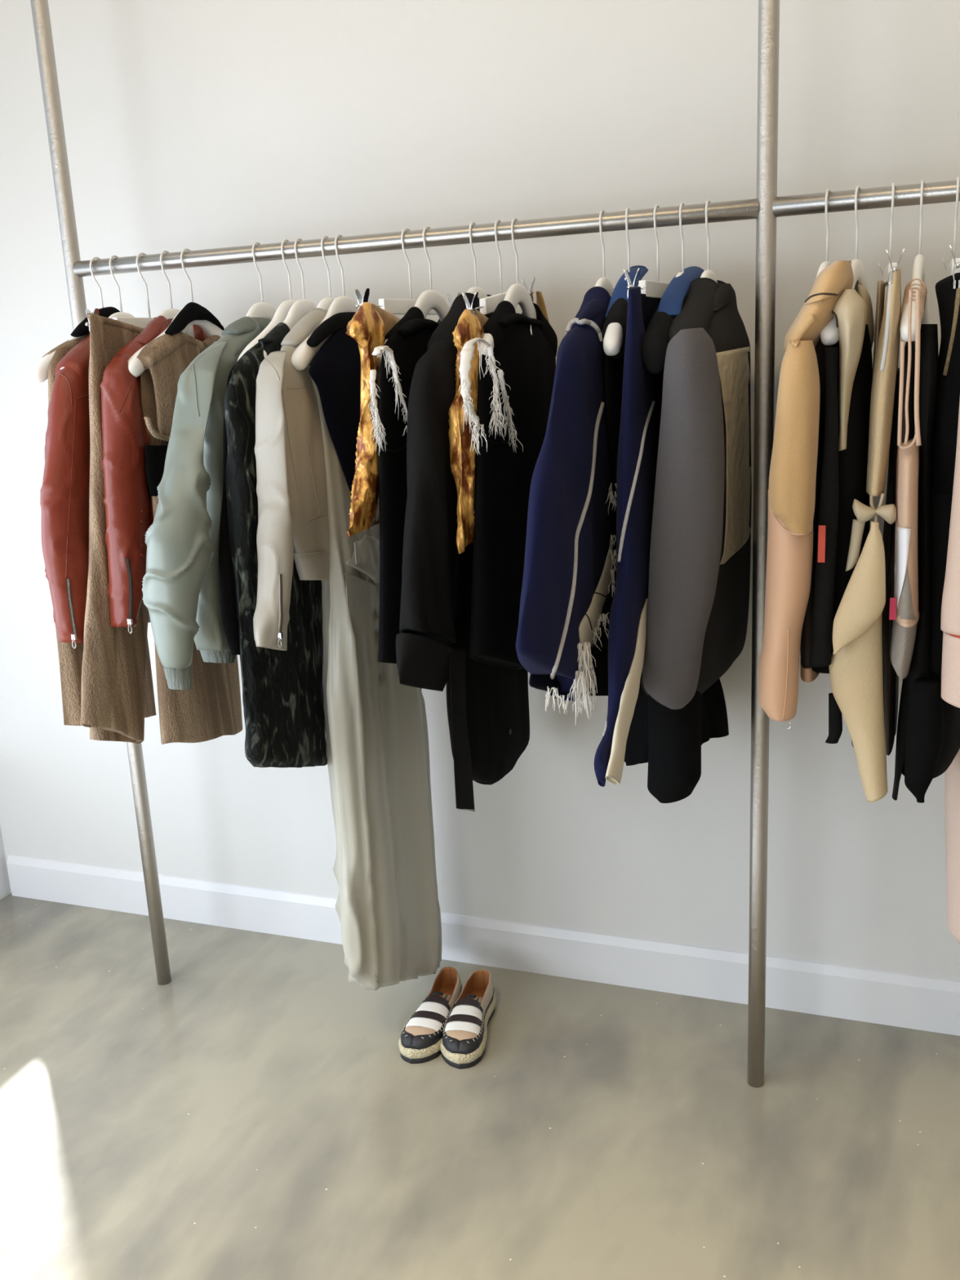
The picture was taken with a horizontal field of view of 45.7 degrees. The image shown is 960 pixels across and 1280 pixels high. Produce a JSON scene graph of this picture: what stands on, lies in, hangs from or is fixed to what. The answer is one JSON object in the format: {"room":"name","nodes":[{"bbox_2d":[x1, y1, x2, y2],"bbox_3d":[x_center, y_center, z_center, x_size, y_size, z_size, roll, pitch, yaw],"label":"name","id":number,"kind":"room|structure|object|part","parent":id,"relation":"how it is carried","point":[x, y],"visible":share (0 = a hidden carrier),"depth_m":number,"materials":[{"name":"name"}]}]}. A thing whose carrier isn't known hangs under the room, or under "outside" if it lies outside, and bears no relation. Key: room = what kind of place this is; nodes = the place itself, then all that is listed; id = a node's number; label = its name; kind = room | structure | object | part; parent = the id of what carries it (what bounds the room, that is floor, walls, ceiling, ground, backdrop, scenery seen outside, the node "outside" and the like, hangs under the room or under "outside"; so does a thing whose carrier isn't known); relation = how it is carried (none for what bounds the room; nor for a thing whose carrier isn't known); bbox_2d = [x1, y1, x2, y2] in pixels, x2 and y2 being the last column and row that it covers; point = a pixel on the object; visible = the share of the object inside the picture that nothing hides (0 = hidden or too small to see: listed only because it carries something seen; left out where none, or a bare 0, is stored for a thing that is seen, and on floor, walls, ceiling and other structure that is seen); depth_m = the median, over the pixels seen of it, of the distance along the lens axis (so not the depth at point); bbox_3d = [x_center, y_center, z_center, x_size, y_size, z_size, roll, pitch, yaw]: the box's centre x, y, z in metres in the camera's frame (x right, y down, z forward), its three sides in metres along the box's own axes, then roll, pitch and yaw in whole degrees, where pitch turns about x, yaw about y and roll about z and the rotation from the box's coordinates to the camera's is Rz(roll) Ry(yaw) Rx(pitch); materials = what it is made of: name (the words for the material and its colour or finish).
{"room":"clothing store","nodes":[
{"label":"clothing store","id":0,"kind":"room"},
{"bbox_2d":[0,825,11,899],"bbox_3d":[-2.494,1.281,0.734,0.120,0.400,6.187,2,15,20],"label":"wall","id":1,"kind":"structure","parent":0,"point":[5,888],"depth_m":3.40,"materials":[{"name":"white paint"}]},
{"bbox_2d":[395,292,529,811],"bbox_3d":[-0.021,-0.155,2.191,0.085,0.988,0.692,2,15,20],"label":"coat","id":2,"kind":"object","parent":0,"point":[487,705],"visible":0.59,"depth_m":2.00,"materials":[{"name":"black fabric"}]},
{"bbox_2d":[0,0,959,980],"bbox_3d":[1.204,-0.596,2.153,5.680,3.000,0.150,2,15,20],"label":"wall","id":3,"kind":"structure","parent":0,"point":[193,125],"depth_m":2.55,"materials":[{"name":"white paint"}]},
{"bbox_2d":[7,854,959,1035],"bbox_3d":[1.181,0.814,2.449,5.515,0.127,0.013,2,15,20],"label":"baseboard","id":4,"kind":"structure","parent":3,"relation":"attached to","point":[908,1001],"depth_m":2.80,"materials":[{"name":"white paint"}]},
{"bbox_2d":[0,893,959,1279],"bbox_3d":[0.181,1.647,-0.186,5.800,0.120,6.187,2,15,20],"label":"floor","id":5,"kind":"structure","parent":0,"point":[257,1112],"depth_m":2.28,"materials":[{"name":"concrete"}]},
{"bbox_2d":[398,966,462,1063],"bbox_3d":[-0.099,0.857,2.616,0.103,0.085,0.288,3,15,22],"label":"shoe","id":6,"kind":"object","parent":5,"relation":"on","point":[420,1041],"visible":0.96,"depth_m":2.55,"materials":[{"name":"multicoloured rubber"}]},
{"bbox_3d":[-0.100,0.875,2.622,0.103,0.022,0.289,2,15,20],"label":"rope trim","id":7,"kind":"part","parent":6,"relation":"part of","materials":[{"name":"beige fabric"}]},
{"bbox_2d":[440,968,496,1069],"bbox_3d":[-0.028,0.858,2.599,0.105,0.085,0.287,-1,14,8],"label":"shoe","id":8,"kind":"object","parent":5,"relation":"on","point":[464,1040],"visible":1,"depth_m":2.54,"materials":[{"name":"multicoloured fabric"}]},
{"bbox_2d":[30,0,959,1087],"bbox_3d":[0.522,-0.527,2.013,3.010,2.999,0.034,2,15,20],"label":"rack","id":9,"kind":"object","parent":5,"relation":"on","point":[767,206],"visible":0.88,"depth_m":2.16,"materials":[{"name":"silver metal"}]},
{"bbox_2d":[29,257,103,382],"bbox_3d":[-0.818,-0.699,2.477,0.032,0.256,0.430,5,16,28],"label":"hanger","id":10,"kind":"object","parent":9,"relation":"hanging from","point":[39,372],"visible":0.24,"depth_m":2.33,"materials":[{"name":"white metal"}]},
{"bbox_2d":[42,306,155,725],"bbox_3d":[-0.836,-0.247,2.492,0.088,0.931,0.384,2,15,20],"label":"dress","id":11,"kind":"object","parent":10,"relation":"hanging from","point":[70,659],"visible":0.15,"depth_m":2.40,"materials":[{"name":"brown fabric"}]},
{"bbox_2d":[59,254,134,369],"bbox_3d":[-0.773,-0.697,2.460,0.030,0.256,0.430,2,15,20],"label":"hanger","id":12,"kind":"object","parent":9,"relation":"hanging from","point":[120,314],"visible":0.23,"depth_m":2.44,"materials":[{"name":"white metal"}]},
{"bbox_2d":[40,318,150,648],"bbox_3d":[-0.775,-0.353,2.485,0.090,0.675,0.547,2,15,20],"label":"leather jacket","id":13,"kind":"object","parent":12,"relation":"hanging from","point":[64,490],"visible":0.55,"depth_m":2.29,"materials":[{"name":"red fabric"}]},
{"bbox_3d":[-0.824,0.003,2.313,0.009,0.030,0.007,2,15,20],"label":"zip pull","id":14,"kind":"part","parent":13,"relation":"part of","materials":[{"name":"silver metal"}]},
{"bbox_3d":[-0.873,-0.586,2.528,0.034,2.999,0.034,2,15,20],"label":"post","id":15,"kind":"part","parent":9,"relation":"part of","materials":[{"name":"silver metal"}]},
{"bbox_2d":[84,252,154,330],"bbox_3d":[-0.709,-0.731,2.427,0.028,0.181,0.373,4,16,26],"label":"hanger","id":16,"kind":"object","parent":9,"relation":"hanging from","point":[142,322],"visible":0.39,"depth_m":2.40,"materials":[{"name":"white plastic"}]},
{"bbox_2d":[80,312,149,743],"bbox_3d":[-0.748,-0.217,2.391,0.088,0.903,0.443,2,15,20],"label":"dress","id":17,"kind":"object","parent":16,"relation":"hanging from","point":[113,667],"visible":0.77,"depth_m":2.29,"materials":[{"name":"brown fabric"}]},
{"bbox_2d":[128,248,222,377],"bbox_3d":[-0.603,-0.690,2.397,0.031,0.256,0.430,5,16,28],"label":"hanger","id":18,"kind":"object","parent":9,"relation":"hanging from","point":[135,367],"visible":0.38,"depth_m":2.37,"materials":[{"name":"white plastic"}]},
{"bbox_2d":[136,302,242,744],"bbox_3d":[-0.607,-0.231,2.435,0.090,0.947,0.388,2,15,20],"label":"dress","id":19,"kind":"object","parent":18,"relation":"hanging from","point":[211,709],"visible":0.52,"depth_m":2.35,"materials":[{"name":"brown fabric"}]},
{"bbox_3d":[-0.651,-0.432,2.363,0.028,0.293,0.145,2,15,20],"label":"panel","id":20,"kind":"part","parent":19,"relation":"part of","materials":[{"name":"brown fabric"}]},
{"bbox_2d":[156,250,194,337],"bbox_3d":[-0.653,-0.692,2.416,0.030,0.256,0.430,2,15,20],"label":"hanger","id":21,"kind":"object","parent":9,"relation":"hanging from","point":[171,313],"visible":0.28,"depth_m":2.40,"materials":[{"name":"white plastic"}]},
{"bbox_2d":[99,315,208,633],"bbox_3d":[-0.653,-0.374,2.437,0.080,0.619,0.507,2,15,20],"label":"leather jacket","id":22,"kind":"object","parent":21,"relation":"hanging from","point":[127,501],"visible":0.67,"depth_m":2.26,"materials":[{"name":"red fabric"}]},
{"bbox_3d":[-0.699,-0.027,2.275,0.009,0.030,0.007,2,15,20],"label":"zip pull","id":23,"kind":"part","parent":22,"relation":"part of","materials":[{"name":"silver metal"}]},
{"bbox_2d":[245,241,276,319],"bbox_3d":[-0.446,-0.683,2.339,0.030,0.256,0.430,2,15,20],"label":"hanger","id":24,"kind":"object","parent":9,"relation":"hanging from","point":[260,309],"visible":0.23,"depth_m":2.32,"materials":[{"name":"white plastic"}]},
{"bbox_2d":[142,316,271,689],"bbox_3d":[-0.465,-0.303,2.292,0.114,0.676,0.664,3,15,21],"label":"jacket","id":25,"kind":"object","parent":24,"relation":"hanging from","point":[181,593],"visible":0.86,"depth_m":2.09,"materials":[{"name":"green fabric"}]},
{"bbox_2d":[236,239,296,361],"bbox_3d":[-0.383,-0.681,2.316,0.030,0.256,0.430,2,15,20],"label":"hanger","id":26,"kind":"object","parent":9,"relation":"hanging from","point":[282,310],"visible":0.19,"depth_m":2.27,"materials":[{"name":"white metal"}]},
{"bbox_2d":[218,364,239,654],"bbox_3d":[-0.443,-0.264,2.237,0.048,0.604,0.283,2,15,20],"label":"dress","id":27,"kind":"object","parent":26,"relation":"hanging from","point":[227,586],"visible":0.14,"depth_m":2.14,"materials":[{"name":"black fabric"}]},
{"bbox_2d":[263,237,316,358],"bbox_3d":[-0.355,-0.679,2.306,0.030,0.256,0.430,2,15,20],"label":"hanger","id":28,"kind":"object","parent":9,"relation":"hanging from","point":[300,308],"visible":0.36,"depth_m":2.27,"materials":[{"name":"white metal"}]},
{"bbox_2d":[224,322,327,768],"bbox_3d":[-0.367,-0.176,2.353,0.098,0.924,0.557,2,15,20],"label":"dress","id":29,"kind":"object","parent":28,"relation":"hanging from","point":[282,691],"visible":0.6,"depth_m":2.19,"materials":[{"name":"black fabric"}]},
{"bbox_2d":[291,234,358,370],"bbox_3d":[-0.271,-0.676,2.275,0.031,0.256,0.430,3,15,21],"label":"hanger","id":30,"kind":"object","parent":9,"relation":"hanging from","point":[303,355],"visible":0.43,"depth_m":2.20,"materials":[{"name":"white plastic"}]},
{"bbox_2d":[306,311,441,991],"bbox_3d":[-0.230,0.096,2.474,0.145,1.554,0.441,2,15,20],"label":"silk jumpsuit","id":31,"kind":"object","parent":30,"relation":"hanging from","point":[387,905],"visible":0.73,"depth_m":2.38,"materials":[{"name":"grey fabric"}]},
{"bbox_2d":[316,235,335,309],"bbox_3d":[-0.299,-0.677,2.285,0.030,0.256,0.430,2,15,20],"label":"hanger","id":32,"kind":"object","parent":9,"relation":"hanging from","point":[325,304],"visible":0.23,"depth_m":2.26,"materials":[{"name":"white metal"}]},
{"bbox_2d":[253,307,329,650],"bbox_3d":[-0.319,-0.335,2.269,0.076,0.631,0.589,2,15,20],"label":"leather jacket","id":33,"kind":"object","parent":32,"relation":"hanging from","point":[291,486],"visible":0.67,"depth_m":2.10,"materials":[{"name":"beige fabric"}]},
{"bbox_3d":[-0.367,0.000,2.091,0.009,0.028,0.007,2,15,20],"label":"zip pull","id":34,"kind":"part","parent":33,"relation":"part of","materials":[{"name":"silver metal"}]},
{"bbox_2d":[354,227,460,315],"bbox_3d":[-0.137,-0.707,2.215,0.028,0.181,0.373,5,16,29],"label":"hanger","id":35,"kind":"object","parent":9,"relation":"hanging from","point":[394,306],"visible":0.51,"depth_m":2.18,"materials":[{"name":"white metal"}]},
{"bbox_2d":[346,302,400,537],"bbox_3d":[-0.180,-0.420,2.120,0.055,0.398,0.380,1,14,13],"label":"gold velvet top","id":36,"kind":"object","parent":35,"relation":"hanging from","point":[369,326],"visible":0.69,"depth_m":2.02,"materials":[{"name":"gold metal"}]},
{"bbox_3d":[-0.165,-0.458,2.177,0.034,0.354,0.249,2,15,20],"label":"panel","id":37,"kind":"part","parent":36,"relation":"part of","materials":[{"name":"gold metal"}]},
{"bbox_3d":[-0.134,-0.652,2.229,0.008,0.008,0.373,5,16,29],"label":"rod","id":38,"kind":"part","parent":35,"relation":"part of","materials":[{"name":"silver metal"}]},
{"bbox_2d":[380,226,450,362],"bbox_3d":[-0.094,-0.668,2.209,0.031,0.256,0.430,4,15,25],"label":"hanger","id":39,"kind":"object","parent":9,"relation":"hanging from","point":[428,300],"visible":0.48,"depth_m":2.19,"materials":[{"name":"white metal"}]},
{"bbox_2d":[368,306,450,663],"bbox_3d":[-0.102,-0.290,2.218,0.079,0.691,0.542,2,15,20],"label":"dress","id":40,"kind":"object","parent":39,"relation":"hanging from","point":[407,341],"visible":0.56,"depth_m":2.06,"materials":[{"name":"black fabric"}]},
{"bbox_3d":[-0.194,-0.775,2.219,1.446,0.033,0.033,2,15,20],"label":"rail","id":41,"kind":"part","parent":9,"relation":"part of","materials":[{"name":"silver metal"}]},
{"bbox_2d":[466,222,487,298],"bbox_3d":[-0.007,-0.664,2.177,0.030,0.256,0.430,2,15,20],"label":"hanger","id":42,"kind":"object","parent":9,"relation":"hanging from","point":[482,294],"visible":0.2,"depth_m":2.16,"materials":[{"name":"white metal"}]},
{"bbox_2d":[462,219,535,315],"bbox_3d":[0.039,-0.690,2.153,0.028,0.201,0.373,3,15,21],"label":"hanger","id":43,"kind":"object","parent":9,"relation":"hanging from","point":[488,304],"visible":0.53,"depth_m":2.11,"materials":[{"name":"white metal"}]},
{"bbox_2d":[448,291,549,553],"bbox_3d":[0.044,-0.436,2.173,0.055,0.454,0.544,2,15,20],"label":"gold velvet top","id":44,"kind":"object","parent":43,"relation":"hanging from","point":[469,326],"visible":0.44,"depth_m":1.98,"materials":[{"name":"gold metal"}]},
{"bbox_3d":[-0.019,-0.369,2.004,0.052,0.412,0.163,2,15,20],"label":"panel","id":45,"kind":"part","parent":44,"relation":"part of","materials":[{"name":"gold metal"}]},
{"bbox_3d":[0.016,-0.442,2.129,0.033,0.338,0.193,2,15,20],"label":"panel","id":46,"kind":"part","parent":44,"relation":"part of","materials":[{"name":"gold metal"}]},
{"bbox_2d":[479,217,559,356],"bbox_3d":[0.072,-0.661,2.148,0.031,0.256,0.430,3,15,21],"label":"hanger","id":47,"kind":"object","parent":9,"relation":"hanging from","point":[517,293],"visible":0.44,"depth_m":2.13,"materials":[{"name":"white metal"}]},
{"bbox_2d":[458,300,557,669],"bbox_3d":[0.065,-0.281,2.157,0.085,0.697,0.605,2,15,20],"label":"coat","id":48,"kind":"object","parent":47,"relation":"hanging from","point":[516,379],"visible":0.94,"depth_m":2.05,"materials":[{"name":"black fabric"}]},
{"bbox_2d":[595,209,613,296],"bbox_3d":[0.228,-0.654,2.091,0.030,0.256,0.430,2,15,20],"label":"hanger","id":49,"kind":"object","parent":9,"relation":"hanging from","point":[604,282],"visible":0.23,"depth_m":2.07,"materials":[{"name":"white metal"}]},
{"bbox_2d":[515,286,616,725],"bbox_3d":[0.197,-0.223,2.033,0.118,0.793,0.788,2,15,19],"label":"jacket","id":50,"kind":"object","parent":49,"relation":"hanging from","point":[569,573],"visible":0.77,"depth_m":1.86,"materials":[{"name":"blue fabric"}]},
{"bbox_2d":[603,207,630,355],"bbox_3d":[0.272,-0.653,2.074,0.031,0.256,0.430,1,15,16],"label":"hanger","id":51,"kind":"object","parent":9,"relation":"hanging from","point":[613,337],"visible":0.38,"depth_m":1.92,"materials":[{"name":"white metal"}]},
{"bbox_2d":[586,265,648,695],"bbox_3d":[0.262,-0.280,2.079,0.054,0.785,0.523,2,15,18],"label":"dress","id":52,"kind":"object","parent":51,"relation":"hanging from","point":[617,309],"visible":0.4,"depth_m":1.98,"materials":[{"name":"blue fabric"}]},
{"bbox_2d":[623,204,673,298],"bbox_3d":[0.320,-0.687,2.047,0.028,0.181,0.373,3,15,24],"label":"hanger","id":53,"kind":"object","parent":9,"relation":"hanging from","point":[651,289],"visible":0.51,"depth_m":2.01,"materials":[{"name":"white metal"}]},
{"bbox_2d":[594,286,661,786],"bbox_3d":[0.279,-0.215,1.998,0.054,0.776,0.701,2,15,17],"label":"trousers","id":54,"kind":"object","parent":53,"relation":"hanging from","point":[637,446],"visible":0.83,"depth_m":1.88,"materials":[{"name":"blue fabric"}]},
{"bbox_3d":[0.339,-0.358,2.148,0.020,0.557,0.318,2,15,20],"label":"panel","id":55,"kind":"part","parent":54,"relation":"part of","materials":[{"name":"black fabric"}]},
{"bbox_3d":[0.323,-0.632,2.061,0.008,0.008,0.373,3,15,24],"label":"rod","id":56,"kind":"part","parent":53,"relation":"part of","materials":[{"name":"silver metal"}]},
{"bbox_2d":[675,202,684,277],"bbox_3d":[0.364,-0.649,2.041,0.031,0.256,0.430,3,15,23],"label":"hanger","id":57,"kind":"object","parent":9,"relation":"hanging from","point":[682,204],"visible":0.2,"depth_m":2.02,"materials":[{"name":"white metal"}]},
{"bbox_2d":[623,266,728,803],"bbox_3d":[0.365,-0.204,2.153,0.216,0.965,0.424,-2,14,5],"label":"dress","id":58,"kind":"object","parent":57,"relation":"hanging from","point":[670,740],"visible":0.37,"depth_m":2.06,"materials":[{"name":"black fabric"}]},
{"bbox_2d":[700,200,717,283],"bbox_3d":[0.406,-0.647,2.025,0.031,0.256,0.430,3,15,23],"label":"hanger","id":59,"kind":"object","parent":9,"relation":"hanging from","point":[708,273],"visible":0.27,"depth_m":2.00,"materials":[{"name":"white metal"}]},
{"bbox_2d":[640,277,751,709],"bbox_3d":[0.391,-0.254,2.090,0.190,0.782,0.506,2,15,20],"label":"coat","id":60,"kind":"object","parent":59,"relation":"hanging from","point":[698,593],"visible":0.98,"depth_m":1.90,"materials":[{"name":"grey fabric"}]},
{"bbox_3d":[0.505,-0.527,2.019,0.034,2.999,0.034,2,15,20],"label":"post","id":61,"kind":"part","parent":9,"relation":"part of","materials":[{"name":"silver metal"}]},
{"bbox_2d":[815,188,831,279],"bbox_3d":[0.596,-0.639,1.955,0.031,0.256,0.430,4,16,26],"label":"hanger","id":62,"kind":"object","parent":9,"relation":"hanging from","point":[826,263],"visible":0.13,"depth_m":1.93,"materials":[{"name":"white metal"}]},
{"bbox_2d":[758,260,858,729],"bbox_3d":[0.593,-0.269,1.996,0.122,0.754,0.486,4,16,27],"label":"jacket","id":63,"kind":"object","parent":62,"relation":"hanging from","point":[793,475],"visible":0.86,"depth_m":1.81,"materials":[{"name":"brown fabric"}]},
{"bbox_2d":[820,186,875,345],"bbox_3d":[0.641,-0.637,1.938,0.032,0.256,0.430,5,16,28],"label":"hanger","id":64,"kind":"object","parent":9,"relation":"hanging from","point":[829,335],"visible":0.44,"depth_m":1.90,"materials":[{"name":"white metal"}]},
{"bbox_2d":[809,284,873,743],"bbox_3d":[0.623,-0.210,1.963,0.104,0.779,0.350,2,15,20],"label":"dress","id":65,"kind":"object","parent":64,"relation":"hanging from","point":[846,411],"visible":0.86,"depth_m":1.84,"materials":[{"name":"black fabric"}]},
{"bbox_3d":[0.662,-0.549,1.961,0.033,0.126,0.099,2,15,20],"label":"panel","id":66,"kind":"part","parent":65,"relation":"part of","materials":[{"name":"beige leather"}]},
{"bbox_3d":[1.201,-0.716,1.704,1.484,0.033,0.033,2,15,20],"label":"rail","id":67,"kind":"part","parent":9,"relation":"part of","materials":[{"name":"silver metal"}]},
{"bbox_2d":[878,182,904,294],"bbox_3d":[0.690,-0.671,1.910,0.028,0.181,0.373,2,15,17],"label":"hanger","id":68,"kind":"object","parent":9,"relation":"hanging from","point":[891,267],"visible":0.71,"depth_m":1.88,"materials":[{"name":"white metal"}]},
{"bbox_2d":[828,267,901,802],"bbox_3d":[0.660,-0.174,1.942,0.101,0.871,0.338,2,15,20],"label":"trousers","id":69,"kind":"object","parent":68,"relation":"hanging from","point":[855,668],"visible":1,"depth_m":1.83,"materials":[{"name":"beige fabric"}]},
{"bbox_3d":[0.638,-0.211,1.830,0.023,0.051,0.006,2,15,20],"label":"tie cord","id":70,"kind":"part","parent":69,"relation":"part of","materials":[{"name":"beige fabric"}]},
{"bbox_3d":[0.672,-0.430,1.891,0.042,0.351,0.280,2,15,20],"label":"panel","id":71,"kind":"part","parent":69,"relation":"part of","materials":[{"name":"beige fabric"}]},
{"bbox_3d":[0.633,-0.557,1.755,0.008,0.022,0.019,3,15,23],"label":"zip pull","id":72,"kind":"part","parent":69,"relation":"part of","materials":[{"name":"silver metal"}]},
{"bbox_3d":[0.692,-0.617,1.924,0.008,0.008,0.373,2,15,17],"label":"rod","id":73,"kind":"part","parent":68,"relation":"part of","materials":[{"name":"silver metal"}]},
{"bbox_2d":[899,179,930,342],"bbox_3d":[0.735,-0.633,1.903,0.031,0.256,0.430,3,15,23],"label":"hanger","id":74,"kind":"object","parent":9,"relation":"hanging from","point":[918,268],"visible":0.62,"depth_m":1.85,"materials":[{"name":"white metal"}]},
{"bbox_2d":[884,278,927,755],"bbox_3d":[0.721,-0.197,1.931,0.052,0.795,0.346,2,15,18],"label":"dress","id":75,"kind":"object","parent":74,"relation":"hanging from","point":[902,594],"visible":0.98,"depth_m":1.81,"materials":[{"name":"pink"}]},
{"bbox_3d":[0.712,-0.003,1.912,0.042,0.102,0.180,2,15,20],"label":"panel","id":76,"kind":"part","parent":75,"relation":"part of","materials":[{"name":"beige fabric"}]},
{"bbox_2d":[942,176,959,288],"bbox_3d":[0.783,-0.667,1.876,0.028,0.181,0.373,2,15,20],"label":"hanger","id":77,"kind":"object","parent":9,"relation":"hanging from","point":[953,267],"visible":0.82,"depth_m":1.84,"materials":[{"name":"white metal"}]},
{"bbox_3d":[0.786,-0.613,1.890,0.008,0.008,0.373,2,15,20],"label":"rod","id":78,"kind":"part","parent":77,"relation":"part of","materials":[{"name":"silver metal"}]},
{"bbox_3d":[0.825,-0.629,1.870,0.030,0.256,0.430,2,15,20],"label":"hanger","id":79,"kind":"object","parent":9,"relation":"hanging from","visible":0},
{"bbox_2d":[892,272,959,803],"bbox_3d":[0.782,-0.156,1.933,0.128,0.889,0.322,5,16,27],"label":"dress","id":80,"kind":"object","parent":79,"relation":"hanging from","point":[928,733],"visible":0.86,"depth_m":1.86,"materials":[{"name":"black fabric"}]},
{"bbox_2d":[940,400,959,707],"bbox_3d":[0.851,-0.253,1.873,0.133,0.675,0.414,4,16,27],"label":"jacket","id":81,"kind":"object","parent":79,"relation":"hanging from","point":[950,606],"visible":1,"depth_m":1.77,"materials":[{"name":"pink fabric"}]},
{"bbox_2d":[944,748,959,943],"bbox_3d":[0.953,0.282,2.139,0.152,0.625,0.163,2,15,20],"label":"trousers","id":82,"kind":"object","parent":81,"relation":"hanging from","point":[952,775],"visible":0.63,"depth_m":2.14,"materials":[{"name":"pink fabric"}]},
{"bbox_2d":[851,368,899,747],"bbox_3d":[0.740,-0.146,2.105,0.084,0.690,0.201,2,15,20],"label":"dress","id":83,"kind":"object","parent":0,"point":[888,529],"visible":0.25,"depth_m":2.00,"materials":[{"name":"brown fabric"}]}
]}

